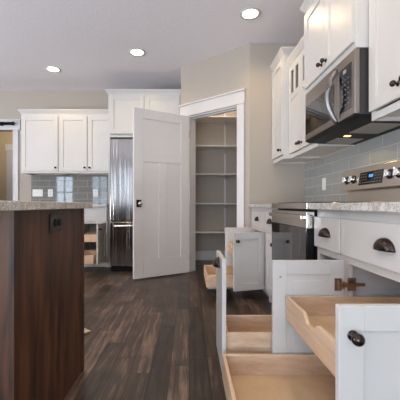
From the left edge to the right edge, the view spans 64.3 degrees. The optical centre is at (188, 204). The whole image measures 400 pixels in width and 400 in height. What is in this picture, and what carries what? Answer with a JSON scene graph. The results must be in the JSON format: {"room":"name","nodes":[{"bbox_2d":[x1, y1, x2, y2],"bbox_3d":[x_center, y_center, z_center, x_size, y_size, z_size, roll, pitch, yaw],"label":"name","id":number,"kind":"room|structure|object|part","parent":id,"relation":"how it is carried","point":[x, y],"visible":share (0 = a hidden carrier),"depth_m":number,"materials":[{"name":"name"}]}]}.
{"room":"kitchen","nodes":[
{"label":"kitchen","id":0,"kind":"room"},
{"bbox_2d":[0,132,12,200],"bbox_3d":[-4.250,-0.485,6.950,4.500,2.750,0.100,0,0,0],"label":"wall","id":1,"kind":"structure","parent":0,"point":[5,137],"depth_m":6.90,"materials":[{"name":"beige paint"}]},
{"bbox_2d":[5,144,12,200],"bbox_3d":[-3.375,-0.210,6.874,1.170,2.200,0.048,0,0,0],"label":"trim","id":2,"kind":"structure","parent":1,"relation":"attached to","point":[8,147],"depth_m":6.86,"materials":[{"name":"grey paint"}]},
{"bbox_2d":[12,151,12,200],"bbox_3d":[-3.375,-0.140,6.860,0.850,2.040,0.040,0,0,0],"label":"door","id":3,"kind":"structure","parent":1,"relation":"in","point":[12,151],"depth_m":6.84,"materials":[{"name":"grey paint"}]},
{"bbox_2d":[0,90,236,250],"bbox_3d":[-2.522,-0.485,5.200,7.955,2.750,0.120,0,0,0],"label":"wall","id":4,"kind":"structure","parent":0,"point":[209,189],"depth_m":5.14,"materials":[{"name":"beige paint"}]},
{"bbox_2d":[0,122,14,125],"bbox_3d":[-3.373,-1.300,5.074,1.155,0.062,0.071,0,0,0],"label":"wall rail","id":5,"kind":"object","parent":4,"relation":"attached to","point":[1,123],"visible":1,"depth_m":5.05,"materials":[{"name":"black metal"}]},
{"bbox_3d":[-3.385,-1.300,5.070,1.130,0.048,0.048,0,0,0],"label":"rod","id":6,"kind":"part","parent":5,"relation":"part of","materials":[{"name":"black metal"}]},
{"bbox_2d":[0,119,20,200],"bbox_3d":[-3.388,-0.245,5.183,1.365,2.270,0.175,0,0,0],"label":"trim","id":7,"kind":"structure","parent":4,"relation":"attached to","point":[17,126],"depth_m":5.12,"materials":[{"name":"grey paint"}]},
{"bbox_2d":[17,109,63,174],"bbox_3d":[-2.281,-0.964,4.954,0.610,0.963,0.368,0,0,0],"label":"upper cabinet","id":8,"kind":"object","parent":4,"relation":"attached to","point":[39,127],"visible":0.95,"depth_m":4.82,"materials":[{"name":"white paint"}]},
{"bbox_3d":[-2.281,-1.414,4.966,0.610,0.062,0.344,0,0,0],"label":"crown molding","id":9,"kind":"part","parent":8,"relation":"part of","materials":[{"name":"white paint"}]},
{"bbox_3d":[-2.262,-0.930,4.820,0.552,0.832,0.020,0,0,0],"label":"door","id":10,"kind":"part","parent":8,"relation":"part of","materials":[{"name":"white paint"}]},
{"bbox_2d":[31,175,107,203],"bbox_3d":[-1.851,-0.246,5.135,1.388,0.470,0.010,0,0,0],"label":"tile backsplash","id":11,"kind":"structure","parent":4,"relation":"attached to","point":[66,188],"depth_m":5.13,"materials":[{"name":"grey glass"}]},
{"bbox_2d":[33,189,42,195],"bbox_3d":[-2.440,-0.195,5.122,0.165,0.115,0.016,0,0,0],"label":"light switch","id":12,"kind":"object","parent":11,"relation":"attached to","point":[36,192],"visible":1,"depth_m":5.12,"materials":[{"name":"white plastic"}]},
{"bbox_2d":[48,189,52,196],"bbox_3d":[-2.235,-0.195,5.125,0.078,0.120,0.010,0,0,0],"label":"wall outlet","id":13,"kind":"object","parent":11,"relation":"attached to","point":[50,191],"visible":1,"depth_m":5.12,"materials":[{"name":"white plastic"}]},
{"bbox_2d":[93,189,97,196],"bbox_3d":[-1.505,-0.195,5.125,0.078,0.120,0.010,0,0,0],"label":"wall outlet","id":14,"kind":"object","parent":11,"relation":"attached to","point":[95,191],"visible":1,"depth_m":5.12,"materials":[{"name":"white plastic"}]},
{"bbox_2d":[58,109,107,174],"bbox_3d":[-1.567,-0.964,4.954,0.817,0.963,0.368,0,0,0],"label":"upper cabinet","id":15,"kind":"object","parent":4,"relation":"attached to","point":[83,133],"visible":0.82,"depth_m":4.82,"materials":[{"name":"white paint"}]},
{"bbox_3d":[-1.756,-0.930,4.820,0.421,0.832,0.020,0,0,0],"label":"door","id":16,"kind":"part","parent":15,"relation":"part of","materials":[{"name":"white paint"}]},
{"bbox_3d":[-1.567,-1.414,4.812,0.817,0.062,0.036,0,0,0],"label":"crown molding","id":17,"kind":"part","parent":15,"relation":"part of","materials":[{"name":"white paint"}]},
{"bbox_3d":[-1.349,-0.930,4.820,0.364,0.832,0.020,0,0,0],"label":"door","id":18,"kind":"part","parent":15,"relation":"part of","materials":[{"name":"white paint"}]},
{"bbox_2d":[196,251,224,259],"bbox_3d":[0.664,0.815,5.132,1.338,0.150,0.016,0,0,0],"label":"baseboard","id":19,"kind":"structure","parent":4,"relation":"attached to","point":[200,255],"depth_m":5.12,"materials":[{"name":"grey paint"}]},
{"bbox_2d":[196,230,224,232],"bbox_3d":[0.663,0.420,4.984,1.335,0.018,0.288,0,0,0],"label":"shelf","id":20,"kind":"object","parent":4,"relation":"attached to","point":[197,231],"visible":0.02,"depth_m":4.93,"materials":[{"name":"white laminate"}]},
{"bbox_2d":[196,116,236,121],"bbox_3d":[0.663,-1.346,4.984,1.335,0.018,0.288,0,0,0],"label":"shelf","id":21,"kind":"object","parent":4,"relation":"attached to","point":[211,118],"visible":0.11,"depth_m":4.97,"materials":[{"name":"white laminate"}]},
{"bbox_2d":[196,145,236,149],"bbox_3d":[0.663,-0.901,4.984,1.335,0.018,0.288,0,0,0],"label":"shelf","id":22,"kind":"object","parent":4,"relation":"attached to","point":[198,147],"visible":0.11,"depth_m":4.93,"materials":[{"name":"white laminate"}]},
{"bbox_2d":[196,173,236,175],"bbox_3d":[0.663,-0.471,4.984,1.335,0.018,0.288,0,0,0],"label":"shelf","id":23,"kind":"object","parent":4,"relation":"attached to","point":[197,174],"visible":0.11,"depth_m":4.84,"materials":[{"name":"white laminate"}]},
{"bbox_2d":[196,203,236,203],"bbox_3d":[0.663,-0.021,4.984,1.335,0.018,0.288,0,0,0],"label":"shelf","id":24,"kind":"object","parent":4,"relation":"attached to","point":[196,203],"visible":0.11,"depth_m":4.84,"materials":[{"name":"white laminate"}]},
{"bbox_2d":[224,113,225,241],"bbox_3d":[0.580,-0.480,5.134,0.026,2.140,0.011,0,0,0],"label":"shelf standard","id":25,"kind":"object","parent":4,"relation":"attached to","point":[224,113],"visible":0.79,"depth_m":5.13,"materials":[{"name":"grey paint"}]},
{"bbox_2d":[0,0,304,89],"bbox_3d":[-2.522,-1.910,2.250,7.955,0.100,11.500,0,0,0],"label":"ceiling","id":26,"kind":"structure","parent":0,"point":[90,41],"depth_m":3.51,"materials":[{"name":"white paint"}]},
{"bbox_2d":[45,66,60,72],"bbox_3d":[-1.860,-1.855,4.350,0.200,0.007,0.200,0,0,0],"label":"recessed light","id":27,"kind":"object","parent":26,"relation":"in","point":[54,69],"visible":1,"depth_m":4.35,"materials":[{"name":"white plastic"}]},
{"bbox_2d":[129,48,144,56],"bbox_3d":[-0.630,-1.855,3.870,0.200,0.007,0.200,0,0,0],"label":"recessed light","id":28,"kind":"object","parent":26,"relation":"in","point":[137,52],"visible":1,"depth_m":3.87,"materials":[{"name":"white plastic"}]},
{"bbox_2d":[240,7,260,19],"bbox_3d":[0.593,-1.855,3.090,0.200,0.007,0.200,0,0,0],"label":"recessed light","id":29,"kind":"object","parent":26,"relation":"in","point":[250,13],"visible":1,"depth_m":3.08,"materials":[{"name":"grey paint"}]},
{"bbox_2d":[64,260,271,399],"bbox_3d":[-2.583,0.940,2.250,7.835,0.100,11.500,0,0,0],"label":"floor","id":30,"kind":"structure","parent":0,"point":[150,338],"depth_m":2.17,"materials":[{"name":"brown wood"}]},
{"bbox_2d":[0,208,83,399],"bbox_3d":[-1.818,0.454,1.379,2.508,0.872,0.678,0,0,0],"label":"kitchen island","id":31,"kind":"object","parent":30,"relation":"on","point":[42,270],"visible":0.99,"depth_m":1.23,"materials":[{"name":"brown wood"}]},
{"bbox_3d":[-1.832,0.454,1.052,2.480,0.872,0.016,0,0,0],"label":"seating panel","id":32,"kind":"part","parent":31,"relation":"part of","materials":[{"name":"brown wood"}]},
{"bbox_2d":[0,201,91,210],"bbox_3d":[-1.841,0.003,1.236,2.619,0.030,1.032,0,0,0],"label":"island countertop","id":33,"kind":"structure","parent":31,"relation":"on","point":[4,205],"depth_m":1.12,"materials":[{"name":"stone"}]},
{"bbox_2d":[50,213,62,231],"bbox_3d":[-0.566,0.075,1.366,0.010,0.076,0.126,0,0,0],"label":"wall outlet","id":34,"kind":"object","parent":31,"relation":"attached to","point":[56,220],"visible":1,"depth_m":1.35,"materials":[{"name":"grey plastic"}]},
{"bbox_3d":[-0.565,0.455,1.703,0.002,0.847,0.018,0,0,0],"label":"beaded trim","id":35,"kind":"part","parent":31,"relation":"part of","materials":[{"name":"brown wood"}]},
{"bbox_2d":[84,207,107,266],"bbox_3d":[-1.375,0.458,4.615,0.480,0.865,1.020,0,0,0],"label":"base cabinet","id":36,"kind":"object","parent":30,"relation":"on","point":[95,218],"visible":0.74,"depth_m":4.51,"materials":[{"name":"white wood"}]},
{"bbox_2d":[84,250,95,264],"bbox_3d":[-1.411,0.722,4.410,0.317,0.128,0.500,0,0,0],"label":"drawer","id":37,"kind":"object","parent":36,"relation":"on","point":[89,255],"depth_m":4.17,"materials":[{"name":"brown wood"}]},
{"bbox_2d":[84,232,95,241],"bbox_3d":[-1.400,0.465,4.620,0.340,0.117,0.500,0,0,0],"label":"drawer","id":38,"kind":"object","parent":36,"relation":"on","point":[88,236],"depth_m":4.37,"materials":[{"name":"brown wood"}]},
{"bbox_3d":[-1.387,0.146,4.520,0.436,0.162,0.020,0,0,0],"label":"drawer","id":39,"kind":"part","parent":36,"relation":"part of","materials":[{"name":"white paint"}]},
{"bbox_3d":[-1.185,0.512,4.308,0.020,0.525,0.405,0,0,0],"label":"door","id":40,"kind":"part","parent":36,"relation":"part of","materials":[{"name":"white paint"}]},
{"bbox_2d":[110,138,132,270],"bbox_3d":[-0.596,-0.003,4.618,0.905,1.785,0.923,0,0,0],"label":"refrigerator","id":41,"kind":"object","parent":30,"relation":"on","point":[121,150],"visible":0.39,"depth_m":4.22,"materials":[{"name":"grey metal"}]},
{"bbox_3d":[-0.596,0.520,4.251,0.905,0.589,0.062,0,0,0],"label":"freezer drawer","id":42,"kind":"part","parent":41,"relation":"part of","materials":[{"name":"silver metal"}]},
{"bbox_3d":[-0.823,-0.333,4.251,0.450,1.094,0.062,0,0,0],"label":"door","id":43,"kind":"part","parent":41,"relation":"part of","materials":[{"name":"silver metal"}]},
{"bbox_3d":[-0.596,0.275,4.197,0.829,0.025,0.071,0,0,0],"label":"handle","id":44,"kind":"part","parent":41,"relation":"part of","materials":[{"name":"metal"}]},
{"bbox_2d":[105,89,180,266],"bbox_3d":[-0.651,-0.378,4.813,1.079,2.535,0.646,0,0,0],"label":"tall cabinet","id":45,"kind":"object","parent":30,"relation":"on","point":[121,102],"visible":0.42,"depth_m":4.54,"materials":[{"name":"white paint"}]},
{"bbox_3d":[-1.143,-0.040,4.843,0.025,1.859,0.586,0,0,0],"label":"panel","id":46,"kind":"part","parent":45,"relation":"part of","materials":[{"name":"white paint"}]},
{"bbox_3d":[-0.889,-1.288,4.540,0.492,0.545,0.020,0,0,0],"label":"door","id":47,"kind":"part","parent":45,"relation":"part of","materials":[{"name":"white paint"}]},
{"bbox_3d":[-0.651,-1.614,4.825,1.079,0.062,0.622,0,0,0],"label":"crown molding","id":48,"kind":"part","parent":45,"relation":"part of","materials":[{"name":"white paint"}]},
{"bbox_3d":[-0.635,-1.278,4.560,1.040,0.615,0.020,0,0,0],"label":"frame","id":49,"kind":"part","parent":45,"relation":"part of","materials":[{"name":"white paint"}]},
{"bbox_3d":[-0.381,-1.288,4.540,0.492,0.545,0.020,0,0,0],"label":"door","id":50,"kind":"part","parent":45,"relation":"part of","materials":[{"name":"white paint"}]},
{"bbox_2d":[204,207,268,296],"bbox_3d":[0.738,0.458,3.232,1.150,0.865,0.833,0,0,0],"label":"base cabinet","id":51,"kind":"object","parent":30,"relation":"on","point":[244,247],"visible":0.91,"depth_m":2.92,"materials":[{"name":"white wood"}]},
{"bbox_2d":[204,265,232,288],"bbox_3d":[0.428,0.722,3.235,0.530,0.128,0.530,0,0,0],"label":"tray","id":52,"kind":"object","parent":51,"relation":"on","point":[209,270],"depth_m":2.97,"materials":[{"name":"brown wood"}]},
{"bbox_2d":[228,242,232,255],"bbox_3d":[0.696,0.462,3.235,0.530,0.117,0.530,0,0,0],"label":"tray","id":53,"kind":"object","parent":51,"relation":"on","point":[230,244],"depth_m":3.36,"materials":[{"name":"brown wood"}]},
{"bbox_3d":[0.549,0.512,3.522,0.298,0.525,0.020,0,0,0],"label":"door","id":54,"kind":"part","parent":51,"relation":"part of","materials":[{"name":"white paint"}]},
{"bbox_3d":[0.548,0.512,2.897,0.307,0.525,0.020,0,0,-16],"label":"door","id":55,"kind":"part","parent":51,"relation":"part of","materials":[{"name":"white paint"}]},
{"bbox_3d":[0.708,0.146,3.236,0.020,0.162,0.597,0,0,0],"label":"drawer","id":56,"kind":"part","parent":51,"relation":"part of","materials":[{"name":"white paint"}]},
{"bbox_3d":[0.728,0.458,3.284,0.020,0.865,0.728,0,0,0],"label":"frame","id":57,"kind":"part","parent":51,"relation":"part of","materials":[{"name":"white paint"}]},
{"bbox_2d":[248,204,271,207],"bbox_3d":[1.002,0.007,3.099,0.661,0.034,1.099,0,0,0],"label":"countertop","id":58,"kind":"structure","parent":51,"relation":"on","point":[249,205],"depth_m":2.95,"materials":[{"name":"stone"}]},
{"bbox_2d":[265,208,285,302],"bbox_3d":[0.986,0.458,2.734,0.655,0.865,0.368,0,0,0],"label":"base cabinet","id":59,"kind":"object","parent":30,"relation":"on","point":[268,219],"visible":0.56,"depth_m":2.83,"materials":[{"name":"white wood"}]},
{"bbox_3d":[0.708,0.146,2.734,0.020,0.162,0.348,0,0,0],"label":"drawer","id":60,"kind":"part","parent":59,"relation":"part of","materials":[{"name":"white paint"}]},
{"bbox_3d":[0.708,0.512,2.734,0.020,0.525,0.348,0,0,0],"label":"door","id":61,"kind":"part","parent":59,"relation":"part of","materials":[{"name":"white paint"}]},
{"bbox_3d":[0.728,0.412,2.734,0.020,0.775,0.368,0,0,0],"label":"frame","id":62,"kind":"part","parent":59,"relation":"part of","materials":[{"name":"white paint"}]},
{"bbox_2d":[213,210,344,370],"bbox_3d":[0.717,0.458,1.624,1.191,0.865,0.312,0,0,0],"label":"base cabinet","id":63,"kind":"object","parent":30,"relation":"on","point":[235,334],"visible":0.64,"depth_m":1.56,"materials":[{"name":"white wood"}]},
{"bbox_3d":[0.137,0.286,1.619,0.030,0.045,0.114,0,0,0],"label":"cup pull","id":64,"kind":"part","parent":63,"relation":"part of","materials":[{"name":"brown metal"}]},
{"bbox_2d":[226,315,271,353],"bbox_3d":[0.438,0.665,1.615,0.530,0.130,0.246,0,0,0],"label":"tray","id":65,"kind":"object","parent":63,"relation":"on","point":[245,334],"depth_m":1.49,"materials":[{"name":"brown wood"}]},
{"bbox_3d":[0.683,0.139,1.625,0.030,0.045,0.114,0,0,0],"label":"cup pull","id":66,"kind":"part","parent":63,"relation":"part of","materials":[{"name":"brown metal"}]},
{"bbox_3d":[0.708,0.146,1.625,0.020,0.162,0.297,0,0,0],"label":"drawer","id":67,"kind":"part","parent":63,"relation":"part of","materials":[{"name":"white paint"}]},
{"bbox_3d":[0.728,0.412,1.624,0.020,0.775,0.312,0,0,0],"label":"frame","id":68,"kind":"part","parent":63,"relation":"part of","materials":[{"name":"white paint"}]},
{"bbox_2d":[222,211,399,399],"bbox_3d":[0.731,0.458,1.118,1.165,0.865,0.742,0,0,0],"label":"base cabinet","id":69,"kind":"object","parent":30,"relation":"on","point":[327,344],"visible":0.99,"depth_m":1.30,"materials":[{"name":"white wood"}]},
{"bbox_2d":[222,354,334,399],"bbox_3d":[0.413,0.725,1.137,0.530,0.123,0.565,0,0,0],"label":"tray","id":70,"kind":"object","parent":69,"relation":"on","point":[244,376],"depth_m":1.38,"materials":[{"name":"brown wood"}]},
{"bbox_3d":[0.537,0.512,1.439,0.322,0.525,0.020,0,0,0],"label":"door","id":71,"kind":"part","parent":69,"relation":"part of","materials":[{"name":"white paint"}]},
{"bbox_2d":[286,296,399,376],"bbox_3d":[0.696,0.465,1.137,0.530,0.117,0.565,0,0,0],"label":"tray","id":72,"kind":"object","parent":69,"relation":"on","point":[312,317],"depth_m":1.33,"materials":[{"name":"brown wood"}]},
{"bbox_2d":[309,202,399,211],"bbox_3d":[1.002,0.007,1.278,0.661,0.034,1.006,0,0,0],"label":"countertop","id":73,"kind":"structure","parent":69,"relation":"on","point":[360,206],"depth_m":1.24,"materials":[{"name":"stone"}]},
{"bbox_3d":[0.405,0.323,0.767,0.031,0.031,0.040,0,0,0],"label":"knob","id":74,"kind":"part","parent":69,"relation":"part of","materials":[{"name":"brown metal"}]},
{"bbox_3d":[0.534,0.512,0.797,0.327,0.525,0.020,0,0,0],"label":"door","id":75,"kind":"part","parent":69,"relation":"part of","materials":[{"name":"white paint"}]},
{"bbox_3d":[0.708,0.146,1.131,0.020,0.162,0.664,0,0,0],"label":"drawer","id":76,"kind":"part","parent":69,"relation":"part of","materials":[{"name":"white paint"}]},
{"bbox_3d":[0.728,0.412,1.126,0.020,0.775,0.682,0,0,0],"label":"frame","id":77,"kind":"part","parent":69,"relation":"part of","materials":[{"name":"white paint"}]},
{"bbox_3d":[0.683,0.139,1.131,0.030,0.045,0.114,0,0,0],"label":"cup pull","id":78,"kind":"part","parent":69,"relation":"part of","materials":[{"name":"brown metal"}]},
{"bbox_2d":[269,160,399,259],"bbox_3d":[0.975,0.312,2.165,0.681,1.156,0.756,0,0,0],"label":"range","id":79,"kind":"object","parent":30,"relation":"on","point":[292,226],"visible":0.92,"depth_m":2.05,"materials":[{"name":"silver metal"}]},
{"bbox_3d":[0.649,0.071,2.165,0.030,0.027,0.716,0,0,0],"label":"handle","id":80,"kind":"part","parent":79,"relation":"part of","materials":[{"name":"metal"}]},
{"bbox_2d":[272,203,308,208],"bbox_3d":[0.948,0.005,2.165,0.575,0.037,0.756,0,0,0],"label":"cooktop","id":81,"kind":"object","parent":79,"relation":"in","point":[274,205],"depth_m":2.05,"materials":[{"name":"metal"}]},
{"bbox_3d":[0.685,0.356,2.165,0.042,0.637,0.748,0,0,0],"label":"oven door","id":82,"kind":"part","parent":79,"relation":"part of","materials":[{"name":"black metal"}]},
{"bbox_3d":[0.960,-0.016,2.165,0.520,0.004,0.696,0,0,0],"label":"glass","id":83,"kind":"part","parent":79,"relation":"part of","materials":[{"name":"black"}]},
{"bbox_3d":[1.262,-0.188,2.165,0.106,0.156,0.756,0,0,0],"label":"control panel","id":84,"kind":"part","parent":79,"relation":"part of","materials":[{"name":"metal"}]},
{"bbox_3d":[1.219,-0.184,2.140,0.016,0.088,0.275,0,0,0],"label":"touch panel","id":85,"kind":"part","parent":79,"relation":"part of","materials":[{"name":"black glass"}]},
{"bbox_3d":[1.206,-0.190,1.933,0.027,0.050,0.048,0,0,0],"label":"knob","id":86,"kind":"part","parent":79,"relation":"part of","materials":[{"name":"silver metal"}]},
{"bbox_3d":[1.206,-0.190,1.843,0.027,0.050,0.048,0,0,0],"label":"knob","id":87,"kind":"part","parent":79,"relation":"part of","materials":[{"name":"silver metal"}]},
{"bbox_3d":[-2.083,0.458,4.798,0.925,0.865,0.655,0,0,0],"label":"base cabinet","id":88,"kind":"object","parent":30,"relation":"on","visible":0},
{"bbox_2d":[92,204,107,206],"bbox_3d":[-1.864,0.007,4.806,1.412,0.034,0.663,0,0,0],"label":"countertop","id":89,"kind":"structure","parent":88,"relation":"on","point":[93,205],"depth_m":4.47,"materials":[{"name":"stone"}]},
{"bbox_2d":[181,43,248,227],"bbox_3d":[0.329,-0.485,4.029,1.046,2.750,0.115,0,0,40],"label":"wall","id":90,"kind":"structure","parent":0,"point":[228,71],"depth_m":3.88,"materials":[{"name":"beige paint"}]},
{"bbox_2d":[133,107,189,278],"bbox_3d":[-0.329,-0.140,3.968,0.775,2.035,0.164,0,0,-32],"label":"door","id":91,"kind":"structure","parent":90,"relation":"in","point":[161,194],"depth_m":3.93,"materials":[{"name":"white paint"}]},
{"bbox_2d":[179,88,245,271],"bbox_3d":[0.302,-0.227,4.034,1.006,2.233,0.172,0,0,40],"label":"trim","id":92,"kind":"structure","parent":90,"relation":"attached to","point":[236,99],"depth_m":3.96,"materials":[{"name":"grey paint"}]},
{"bbox_2d":[249,43,304,227],"bbox_3d":[1.014,-0.485,3.708,0.641,2.750,0.115,0,0,0],"label":"wall","id":93,"kind":"structure","parent":0,"point":[269,183],"depth_m":3.65,"materials":[{"name":"beige paint"}]},
{"bbox_2d":[306,146,354,163],"bbox_3d":[1.395,-0.485,0.820,0.120,2.750,8.640,0,0,0],"label":"wall","id":94,"kind":"structure","parent":0,"point":[347,147],"depth_m":2.96,"materials":[{"name":"beige paint"}]},
{"bbox_2d":[270,46,311,163],"bbox_3d":[1.119,-1.034,3.424,0.428,1.123,0.449,0,0,0],"label":"upper cabinet","id":95,"kind":"object","parent":94,"relation":"attached to","point":[280,67],"visible":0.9,"depth_m":3.28,"materials":[{"name":"white paint"}]},
{"bbox_3d":[0.955,-1.008,3.442,0.020,0.985,0.389,0,0,0],"label":"door","id":96,"kind":"part","parent":95,"relation":"part of","materials":[{"name":"white paint"}]},
{"bbox_3d":[0.975,-1.004,3.442,0.020,1.063,0.413,0,0,0],"label":"frame","id":97,"kind":"part","parent":95,"relation":"part of","materials":[{"name":"white paint"}]},
{"bbox_3d":[1.131,-1.564,3.424,0.404,0.062,0.449,0,0,0],"label":"crown molding","id":98,"kind":"part","parent":95,"relation":"part of","materials":[{"name":"white paint"}]},
{"bbox_2d":[287,36,354,158],"bbox_3d":[1.153,-0.974,2.890,0.361,1.003,0.686,0,0,0],"label":"upper cabinet","id":99,"kind":"object","parent":94,"relation":"attached to","point":[298,148],"visible":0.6,"depth_m":2.98,"materials":[{"name":"white paint"}]},
{"bbox_3d":[1.022,-0.947,3.058,0.020,0.862,0.333,0,0,0],"label":"door","id":100,"kind":"part","parent":99,"relation":"part of","materials":[{"name":"white paint"}]},
{"bbox_3d":[1.014,-1.444,2.890,0.036,0.062,0.686,0,0,0],"label":"crown molding","id":101,"kind":"part","parent":99,"relation":"part of","materials":[{"name":"white paint"}]},
{"bbox_3d":[1.024,-1.212,2.991,0.004,0.222,0.088,0,0,0],"label":"glass pane","id":102,"kind":"part","parent":99,"relation":"part of","materials":[{"name":"grey glass"}]},
{"bbox_3d":[1.042,-0.944,2.890,0.020,0.943,0.686,0,0,0],"label":"frame","id":103,"kind":"part","parent":99,"relation":"part of","materials":[{"name":"white paint"}]},
{"bbox_3d":[1.022,-0.947,2.721,0.020,0.862,0.333,0,0,0],"label":"door","id":104,"kind":"part","parent":99,"relation":"part of","materials":[{"name":"white paint"}]},
{"bbox_2d":[300,0,368,93],"bbox_3d":[1.105,-1.240,2.163,0.456,0.711,0.836,0,0,0],"label":"upper cabinet","id":105,"kind":"object","parent":94,"relation":"attached to","point":[333,29],"visible":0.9,"depth_m":2.08,"materials":[{"name":"white paint"}]},
{"bbox_3d":[1.117,-1.564,2.163,0.432,0.062,0.836,0,0,0],"label":"crown molding","id":106,"kind":"part","parent":105,"relation":"part of","materials":[{"name":"white paint"}]},
{"bbox_3d":[0.927,-1.210,2.350,0.020,0.585,0.366,0,0,0],"label":"door","id":107,"kind":"part","parent":105,"relation":"part of","materials":[{"name":"white paint"}]},
{"bbox_3d":[0.927,-1.210,1.976,0.020,0.585,0.366,0,0,0],"label":"door","id":108,"kind":"part","parent":105,"relation":"part of","materials":[{"name":"white paint"}]},
{"bbox_2d":[305,48,399,144],"bbox_3d":[1.089,-0.680,2.162,0.470,0.404,0.757,0,0,0],"label":"microwave","id":109,"kind":"object","parent":105,"relation":"attached to","point":[337,107],"visible":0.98,"depth_m":1.99,"materials":[{"name":"grey metal"}]},
{"bbox_3d":[0.944,-0.697,2.257,0.030,0.366,0.565,0,0,0],"label":"door","id":110,"kind":"part","parent":109,"relation":"part of","materials":[{"name":"metal"}]},
{"bbox_3d":[0.895,-0.679,1.997,0.082,0.343,0.030,0,0,0],"label":"handle","id":111,"kind":"part","parent":109,"relation":"part of","materials":[{"name":"grey metal"}]},
{"bbox_3d":[0.929,-0.690,1.891,0.004,0.265,0.145,0,0,0],"label":"touch panel","id":112,"kind":"part","parent":109,"relation":"part of","materials":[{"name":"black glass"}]},
{"bbox_3d":[0.944,-0.697,1.878,0.030,0.366,0.190,0,0,0],"label":"control panel","id":113,"kind":"part","parent":109,"relation":"part of","materials":[{"name":"metal"}]},
{"bbox_2d":[305,129,399,201],"bbox_3d":[1.330,-0.105,2.212,0.009,0.790,2.875,0,0,0],"label":"tile backsplash","id":114,"kind":"structure","parent":94,"relation":"attached to","point":[384,148],"depth_m":2.75,"materials":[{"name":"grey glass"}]},
{"bbox_2d":[322,178,325,189],"bbox_3d":[1.317,-0.205,3.115,0.016,0.120,0.078,0,0,0],"label":"light switch","id":115,"kind":"object","parent":114,"relation":"attached to","point":[323,179],"visible":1,"depth_m":3.10,"materials":[{"name":"white plastic"}]},
{"bbox_2d":[369,0,399,120],"bbox_3d":[1.147,-1.032,1.457,0.373,1.127,0.642,0,0,0],"label":"upper cabinet","id":116,"kind":"object","parent":94,"relation":"attached to","point":[384,15],"visible":1,"depth_m":1.65,"materials":[{"name":"white paint"}]},
{"bbox_3d":[1.030,-1.002,1.475,0.020,1.067,0.606,0,0,0],"label":"frame","id":117,"kind":"part","parent":116,"relation":"part of","materials":[{"name":"white paint"}]},
{"bbox_3d":[0.980,-0.581,1.520,0.040,0.031,0.031,0,0,0],"label":"knob","id":118,"kind":"part","parent":116,"relation":"part of","materials":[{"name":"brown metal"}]}
]}

